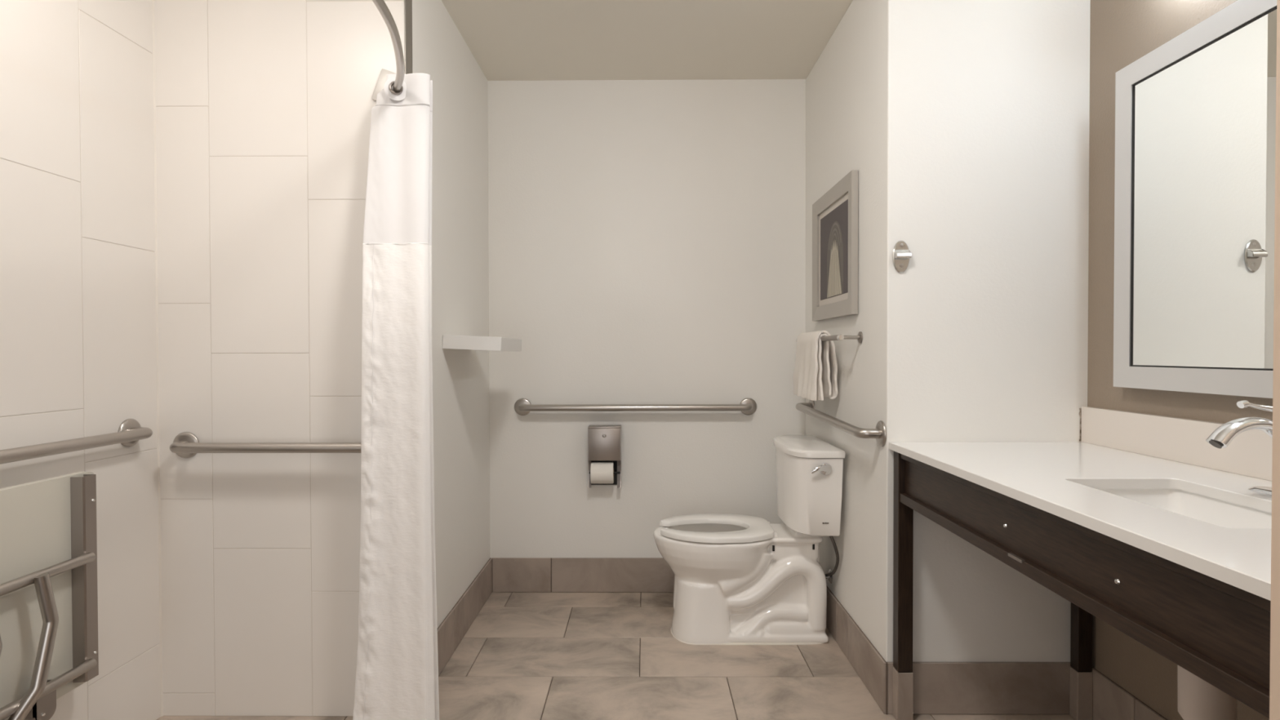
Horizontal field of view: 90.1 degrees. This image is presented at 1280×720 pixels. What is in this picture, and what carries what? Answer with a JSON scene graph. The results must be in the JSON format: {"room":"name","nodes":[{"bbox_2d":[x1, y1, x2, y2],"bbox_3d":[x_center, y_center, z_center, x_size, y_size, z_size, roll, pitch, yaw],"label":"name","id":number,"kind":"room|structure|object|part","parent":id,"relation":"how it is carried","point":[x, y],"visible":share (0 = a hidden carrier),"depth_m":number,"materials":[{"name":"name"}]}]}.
{"room":"accessible hotel bathroom","nodes":[
{"label":"accessible hotel bathroom","id":0,"kind":"room"},
{"bbox_2d":[0,0,160,719],"bbox_3d":[-1.582,-0.068,0.156,0.120,2.429,3.693,0,1,0],"label":"wall","id":1,"kind":"structure","parent":0,"point":[78,354],"depth_m":1.77,"materials":[{"name":"beige tile"}]},
{"bbox_2d":[0,471,98,719],"bbox_3d":[-1.424,0.575,1.421,0.176,0.570,0.488,0,1,0],"label":"bench","id":2,"kind":"object","parent":1,"relation":"attached to","point":[49,593],"visible":1,"depth_m":1.50,"materials":[{"name":"grey plastic"}]},
{"bbox_3d":[-1.405,0.667,1.277,0.178,0.355,0.079,-1,1,-29],"label":"leg","id":3,"kind":"part","parent":2,"relation":"part of","materials":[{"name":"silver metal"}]},
{"bbox_3d":[-1.404,0.665,1.407,0.178,0.355,0.079,-1,1,-29],"label":"leg","id":4,"kind":"part","parent":2,"relation":"part of","materials":[{"name":"silver metal"}]},
{"bbox_2d":[0,418,152,464],"bbox_3d":[-1.474,0.220,1.500,0.078,0.082,0.857,0,1,0],"label":"grab bar","id":5,"kind":"object","parent":1,"relation":"attached to","point":[130,431],"visible":1,"depth_m":1.65,"materials":[{"name":"silver metal"}]},
{"bbox_2d":[151,0,163,716],"bbox_3d":[-1.508,-0.092,1.995,0.006,2.429,0.006,0,1,0],"label":"trim","id":6,"kind":"structure","parent":1,"relation":"attached to","point":[153,1],"depth_m":2.00,"materials":[{"name":"white"}]},
{"bbox_2d":[154,0,404,715],"bbox_3d":[-1.123,-0.093,2.000,0.790,2.429,0.011,0,1,0],"label":"wall","id":7,"kind":"structure","parent":0,"point":[264,108],"depth_m":2.00,"materials":[{"name":"beige tile"}]},
{"bbox_2d":[168,431,360,457],"bbox_3d":[-1.098,0.266,1.960,0.726,0.082,0.078,0,1,0],"label":"grab bar","id":8,"kind":"object","parent":7,"relation":"attached to","point":[185,444],"visible":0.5,"depth_m":1.93,"materials":[{"name":"silver metal"}]},
{"bbox_2d":[412,0,490,627],"bbox_3d":[-1.117,-0.101,2.582,0.793,2.429,1.159,0,1,0],"label":"wall partition","id":9,"kind":"structure","parent":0,"point":[460,160],"depth_m":2.53,"materials":[{"name":"white paint"}]},
{"bbox_2d":[371,0,404,101],"bbox_3d":[-0.678,-0.828,1.261,0.226,0.126,1.455,0,1,-3],"label":"curtain rod","id":10,"kind":"object","parent":9,"relation":"attached to","point":[380,5],"visible":0.73,"depth_m":1.66,"materials":[{"name":"silver metal"}]},
{"bbox_3d":[-0.766,-0.837,1.976,0.126,0.126,0.010,0,1,0],"label":"wall plate","id":11,"kind":"part","parent":10,"relation":"part of","materials":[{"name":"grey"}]},
{"bbox_2d":[352,72,439,719],"bbox_3d":[-0.720,0.119,1.906,0.248,1.945,0.153,0,1,0],"label":"shower curtain","id":12,"kind":"object","parent":10,"relation":"hanging from","point":[397,672],"visible":0.99,"depth_m":1.85,"materials":[{"name":"white fabric"}]},
{"bbox_2d":[404,0,412,74],"bbox_3d":[-0.725,-0.094,2.019,0.003,2.429,0.058,0,1,0],"label":"trim","id":13,"kind":"structure","parent":9,"relation":"attached to","point":[407,3],"depth_m":2.00,"materials":[{"name":"silver metal"}]},
{"bbox_2d":[437,557,492,675],"bbox_3d":[-0.713,1.032,2.559,0.011,0.164,0.989,0,1,0],"label":"baseboard","id":14,"kind":"structure","parent":9,"relation":"attached to","point":[456,624],"depth_m":2.56,"materials":[{"name":"brown tile"}]},
{"bbox_2d":[442,334,521,351],"bbox_3d":[-0.613,-0.065,2.529,0.217,0.061,0.390,0,1,0],"label":"floating shelf","id":15,"kind":"object","parent":9,"relation":"attached to","point":[449,341],"visible":1,"depth_m":2.33,"materials":[{"name":"white laminate"}]},
{"bbox_2d":[156,591,1075,719],"bbox_3d":[-0.043,1.195,0.743,3.400,0.120,4.855,0,1,0],"label":"floor","id":16,"kind":"structure","parent":0,"point":[525,655],"depth_m":2.27,"materials":[{"name":"brown tile"}]},
{"bbox_2d":[653,435,845,644],"bbox_3d":[0.411,0.729,2.601,0.712,0.790,0.475,0,1,0],"label":"toilet","id":17,"kind":"object","parent":16,"relation":"on","point":[740,580],"visible":1,"depth_m":2.50,"materials":[{"name":"white ceramic"}]},
{"bbox_3d":[0.308,0.683,2.612,0.453,0.022,0.368,0,1,0],"label":"seat","id":18,"kind":"part","parent":17,"relation":"part of","materials":[{"name":"white plastic"}]},
{"bbox_3d":[0.398,0.890,2.614,0.686,0.468,0.363,0,1,0],"label":"bowl","id":19,"kind":"part","parent":17,"relation":"part of","materials":[{"name":"white ceramic"}]},
{"bbox_3d":[0.665,0.513,2.607,0.191,0.294,0.440,0,1,0],"label":"tank","id":20,"kind":"part","parent":17,"relation":"part of","materials":[{"name":"white ceramic"}]},
{"bbox_3d":[0.664,0.349,2.605,0.205,0.032,0.453,0,1,0],"label":"tank lid","id":21,"kind":"part","parent":17,"relation":"part of","materials":[{"name":"white ceramic"}]},
{"bbox_3d":[0.663,0.406,2.366,0.064,0.034,0.016,0,1,-8],"label":"lever arm","id":22,"kind":"part","parent":17,"relation":"part of","materials":[{"name":"silver metal"}]},
{"bbox_3d":[0.693,0.407,2.380,0.046,0.046,0.012,0,1,0],"label":"flush lever","id":23,"kind":"part","parent":17,"relation":"part of","materials":[{"name":"silver metal"}]},
{"bbox_2d":[488,79,805,558],"bbox_3d":[0.034,-0.110,3.094,1.602,2.429,0.120,0,1,0],"label":"wall","id":24,"kind":"structure","parent":0,"point":[646,238],"depth_m":3.03,"materials":[{"name":"white paint"}]},
{"bbox_2d":[492,557,674,591],"bbox_3d":[0.035,1.024,3.043,1.480,0.164,0.011,0,1,0],"label":"baseboard","id":25,"kind":"structure","parent":24,"relation":"attached to","point":[508,574],"depth_m":3.04,"materials":[{"name":"brown tile"}]},
{"bbox_2d":[587,424,621,488],"bbox_3d":[-0.165,0.452,2.998,0.152,0.286,0.088,0,1,0],"label":"dispenser","id":26,"kind":"object","parent":24,"relation":"attached to","point":[604,441],"visible":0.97,"depth_m":2.96,"materials":[{"name":"grey metal"}]},
{"bbox_3d":[-0.239,0.453,3.003,0.003,0.284,0.080,0,1,0],"label":"panel","id":27,"kind":"part","parent":26,"relation":"part of","materials":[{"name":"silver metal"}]},
{"bbox_2d":[590,462,613,483],"bbox_3d":[-0.176,0.527,2.986,0.106,0.100,0.100,0,1,0],"label":"toilet paper roll","id":28,"kind":"object","parent":26,"relation":"in","point":[600,472],"visible":1,"depth_m":2.94,"materials":[{"name":"white paper"}]},
{"bbox_3d":[-0.165,0.452,3.040,0.146,0.284,0.003,0,1,0],"label":"panel","id":29,"kind":"part","parent":26,"relation":"part of","materials":[{"name":"black"}]},
{"bbox_3d":[-0.165,0.392,2.965,0.148,0.150,0.013,0,1,0],"label":"door","id":30,"kind":"part","parent":26,"relation":"part of","materials":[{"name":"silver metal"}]},
{"bbox_3d":[-0.090,0.453,3.002,0.003,0.284,0.080,0,1,0],"label":"panel","id":31,"kind":"part","parent":26,"relation":"part of","materials":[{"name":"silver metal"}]},
{"bbox_2d":[514,397,756,415],"bbox_3d":[-0.022,0.222,2.999,1.153,0.082,0.078,0,1,0],"label":"grab bar","id":32,"kind":"object","parent":24,"relation":"attached to","point":[522,406],"visible":1,"depth_m":2.96,"materials":[{"name":"silver metal"}]},
{"bbox_2d":[441,0,853,80],"bbox_3d":[-0.048,-1.343,0.711,3.400,0.100,4.855,0,1,0],"label":"ceiling","id":33,"kind":"structure","parent":0,"point":[509,40],"depth_m":2.60,"materials":[{"name":"beige paint"}]},
{"bbox_2d":[804,0,1090,662],"bbox_3d":[1.170,-0.105,2.576,0.778,2.429,1.141,0,1,0],"label":"wall","id":34,"kind":"structure","parent":0,"point":[964,125],"depth_m":2.01,"materials":[{"name":"white paint"}]},
{"bbox_2d":[795,331,862,342],"bbox_3d":[0.740,-0.084,2.557,0.082,0.041,0.651,0,1,0],"label":"towel bar","id":35,"kind":"object","parent":34,"relation":"attached to","point":[838,337],"visible":0.56,"depth_m":2.25,"materials":[{"name":"grey metal"}]},
{"bbox_2d":[793,330,837,400],"bbox_3d":[0.717,0.020,2.627,0.110,0.271,0.378,0,1,0],"label":"hand towel","id":36,"kind":"object","parent":35,"relation":"hanging from","point":[815,369],"visible":0.99,"depth_m":2.51,"materials":[{"name":"white fabric"}]},
{"bbox_3d":[0.738,-0.080,2.252,0.070,0.013,0.013,0,1,0],"label":"post","id":37,"kind":"part","parent":35,"relation":"part of","materials":[{"name":"silver metal"}]},
{"bbox_2d":[824,536,839,583],"bbox_3d":[0.756,0.788,2.561,0.049,0.261,0.188,0,1,4],"label":"supply valve","id":38,"kind":"object","parent":34,"relation":"attached to","point":[829,575],"visible":0.68,"depth_m":2.48,"materials":[{"name":"silver metal"}]},
{"bbox_2d":[812,170,858,320],"bbox_3d":[0.766,-0.422,2.539,0.024,0.510,0.532,0,1,0],"label":"framed picture","id":39,"kind":"object","parent":34,"relation":"attached to","point":[835,214],"visible":1,"depth_m":2.48,"materials":[{"name":"grey metal"}]},
{"bbox_3d":[0.768,-0.425,2.776,0.024,0.510,0.058,0,1,0],"label":"frame rail","id":40,"kind":"part","parent":39,"relation":"part of","materials":[{"name":"grey wood"}]},
{"bbox_3d":[0.766,-0.648,2.536,0.024,0.058,0.532,0,1,0],"label":"frame rail","id":41,"kind":"part","parent":39,"relation":"part of","materials":[{"name":"grey wood"}]},
{"bbox_3d":[0.767,-0.196,2.542,0.024,0.058,0.532,0,1,0],"label":"frame rail","id":42,"kind":"part","parent":39,"relation":"part of","materials":[{"name":"grey wood"}]},
{"bbox_2d":[820,199,848,300],"bbox_3d":[0.768,-0.423,2.539,0.001,0.344,0.366,0,1,0],"label":"print","id":43,"kind":"object","parent":39,"relation":"on","point":[834,221],"depth_m":2.51,"materials":[{"name":"beige paper"}]},
{"bbox_3d":[0.765,-0.419,2.302,0.024,0.510,0.058,0,1,0],"label":"frame rail","id":44,"kind":"part","parent":39,"relation":"part of","materials":[{"name":"grey wood"}]},
{"bbox_2d":[795,400,886,446],"bbox_3d":[0.740,0.224,2.480,0.082,0.098,0.929,0,1,0],"label":"grab bar","id":45,"kind":"object","parent":34,"relation":"attached to","point":[879,433],"visible":0.97,"depth_m":2.16,"materials":[{"name":"silver metal"}]},
{"bbox_2d":[826,586,887,714],"bbox_3d":[0.777,1.029,2.528,0.011,0.163,1.032,0,1,0],"label":"baseboard","id":46,"kind":"structure","parent":34,"relation":"attached to","point":[870,666],"depth_m":2.25,"materials":[{"name":"brown tile"}]},
{"bbox_2d":[892,240,911,273],"bbox_3d":[0.819,-0.323,1.992,0.054,0.102,0.026,0,1,0],"label":"robe hook","id":47,"kind":"object","parent":34,"relation":"attached to","point":[901,254],"visible":1,"depth_m":2.00,"materials":[{"name":"grey metal"}]},
{"bbox_2d":[892,666,913,719],"bbox_3d":[0.818,1.041,1.989,0.048,0.154,0.042,0,1,0],"label":"trim","id":48,"kind":"structure","parent":34,"relation":"attached to","point":[902,682],"depth_m":1.97,"materials":[{"name":"brown tile"}]},
{"bbox_2d":[893,451,1271,718],"bbox_3d":[1.090,0.631,1.294,0.600,0.681,1.437,0,1,0],"label":"stand","id":49,"kind":"object","parent":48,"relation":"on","point":[1217,631],"visible":0.88,"depth_m":1.13,"materials":[{"name":"brown wood"}]},
{"bbox_3d":[0.818,0.622,1.985,0.046,0.681,0.040,0,1,0],"label":"leg","id":50,"kind":"part","parent":49,"relation":"part of","materials":[{"name":"brown wood"}]},
{"bbox_2d":[888,441,1271,600],"bbox_3d":[1.090,0.278,1.289,0.621,0.022,1.441,0,1,0],"label":"countertop","id":51,"kind":"structure","parent":49,"relation":"on","point":[1061,479],"depth_m":1.33,"materials":[{"name":"white stone"}]},
{"bbox_2d":[1095,488,1271,528],"bbox_3d":[1.073,0.358,1.231,0.305,0.134,0.458,0,1,0],"label":"sink","id":52,"kind":"object","parent":51,"relation":"in","point":[1217,512],"visible":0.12,"depth_m":1.37,"materials":[{"name":"white ceramic"}]},
{"bbox_2d":[1177,664,1237,719],"bbox_3d":[1.220,0.614,1.178,0.371,0.377,0.116,0,1,15],"label":"pipe","id":53,"kind":"object","parent":52,"relation":"attached to","point":[1197,699],"visible":0.26,"depth_m":1.20,"materials":[{"name":"beige plastic"}]},
{"bbox_2d":[1205,400,1272,495],"bbox_3d":[1.206,0.173,1.244,0.186,0.189,0.156,0,1,0],"label":"faucet","id":54,"kind":"object","parent":51,"relation":"on","point":[1221,437],"visible":0.8,"depth_m":1.24,"materials":[{"name":"silver metal"}]},
{"bbox_3d":[1.196,0.154,1.244,0.165,0.086,0.042,0,1,0],"label":"spout","id":55,"kind":"part","parent":54,"relation":"part of","materials":[{"name":"silver metal"}]},
{"bbox_3d":[1.220,0.096,1.243,0.106,0.036,0.016,0,1,0],"label":"lever","id":56,"kind":"part","parent":54,"relation":"part of","materials":[{"name":"silver metal"}]},
{"bbox_3d":[1.271,0.264,1.245,0.056,0.007,0.156,0,1,0],"label":"plate","id":57,"kind":"part","parent":54,"relation":"part of","materials":[{"name":"silver metal"}]},
{"bbox_3d":[1.372,0.621,1.983,0.045,0.681,0.036,0,1,0],"label":"leg","id":58,"kind":"part","parent":49,"relation":"part of","materials":[{"name":"brown wood"}]},
{"bbox_3d":[0.807,0.300,1.290,0.028,0.019,1.342,0,1,0],"label":"rail","id":59,"kind":"part","parent":49,"relation":"part of","materials":[{"name":"brown wood"}]},
{"bbox_2d":[886,662,1071,714],"bbox_3d":[1.094,1.035,2.015,0.628,0.163,0.011,0,1,0],"label":"baseboard","id":60,"kind":"structure","parent":34,"relation":"attached to","point":[939,687],"depth_m":2.01,"materials":[{"name":"brown tile"}]},
{"bbox_2d":[1079,408,1081,441],"bbox_3d":[1.383,0.203,2.008,0.007,0.104,0.003,0,1,0],"label":"caulk stain","id":61,"kind":"object","parent":34,"relation":"attached to","point":[1080,409],"visible":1,"depth_m":2.01,"materials":[{"name":"grey"}]},
{"bbox_2d":[1069,666,1093,719],"bbox_3d":[1.372,1.040,1.988,0.046,0.154,0.038,0,1,0],"label":"trim","id":62,"kind":"structure","parent":34,"relation":"attached to","point":[1081,682],"depth_m":1.97,"materials":[{"name":"brown tile"}]},
{"bbox_2d":[1087,0,1272,719],"bbox_3d":[1.474,-0.086,1.001,0.150,2.429,2.024,0,1,0],"label":"wall","id":63,"kind":"structure","parent":0,"point":[1122,32],"depth_m":1.88,"materials":[{"name":"brown paint"}]},
{"bbox_2d":[1090,666,1167,719],"bbox_3d":[1.397,1.044,1.296,0.011,0.164,1.423,0,1,0],"label":"baseboard","id":64,"kind":"structure","parent":63,"relation":"attached to","point":[1110,701],"depth_m":1.88,"materials":[{"name":"brown tile"}]},
{"bbox_2d":[1080,406,1272,480],"bbox_3d":[1.391,0.211,1.286,0.020,0.111,1.441,0,1,0],"label":"backsplash","id":65,"kind":"structure","parent":63,"relation":"attached to","point":[1249,453],"depth_m":1.64,"materials":[{"name":"beige stone"}]},
{"bbox_2d":[1113,0,1276,398],"bbox_3d":[1.377,-0.364,1.209,0.042,0.898,1.246,0,1,0],"label":"wall mirror","id":66,"kind":"object","parent":63,"relation":"attached to","point":[1195,114],"visible":1,"depth_m":1.56,"materials":[{"name":"silver metal"}]},
{"bbox_3d":[1.381,-0.372,1.802,0.042,0.898,0.060,0,1,0],"label":"frame rail","id":67,"kind":"part","parent":66,"relation":"part of","materials":[{"name":"silver metal"}]},
{"bbox_3d":[1.378,0.055,1.215,0.042,0.060,1.246,0,1,0],"label":"frame rail","id":68,"kind":"part","parent":66,"relation":"part of","materials":[{"name":"silver metal"}]},
{"bbox_3d":[1.377,-0.784,1.204,0.042,0.060,1.246,0,1,0],"label":"frame rail","id":69,"kind":"part","parent":66,"relation":"part of","materials":[{"name":"silver metal"}]},
{"bbox_2d":[1269,0,1279,719],"bbox_3d":[1.046,-0.064,-0.572,0.985,2.429,2.272,0,1,0],"label":"wall","id":70,"kind":"structure","parent":0,"point":[1274,684],"depth_m":0.56,"materials":[{"name":"beige paint"}]}
]}

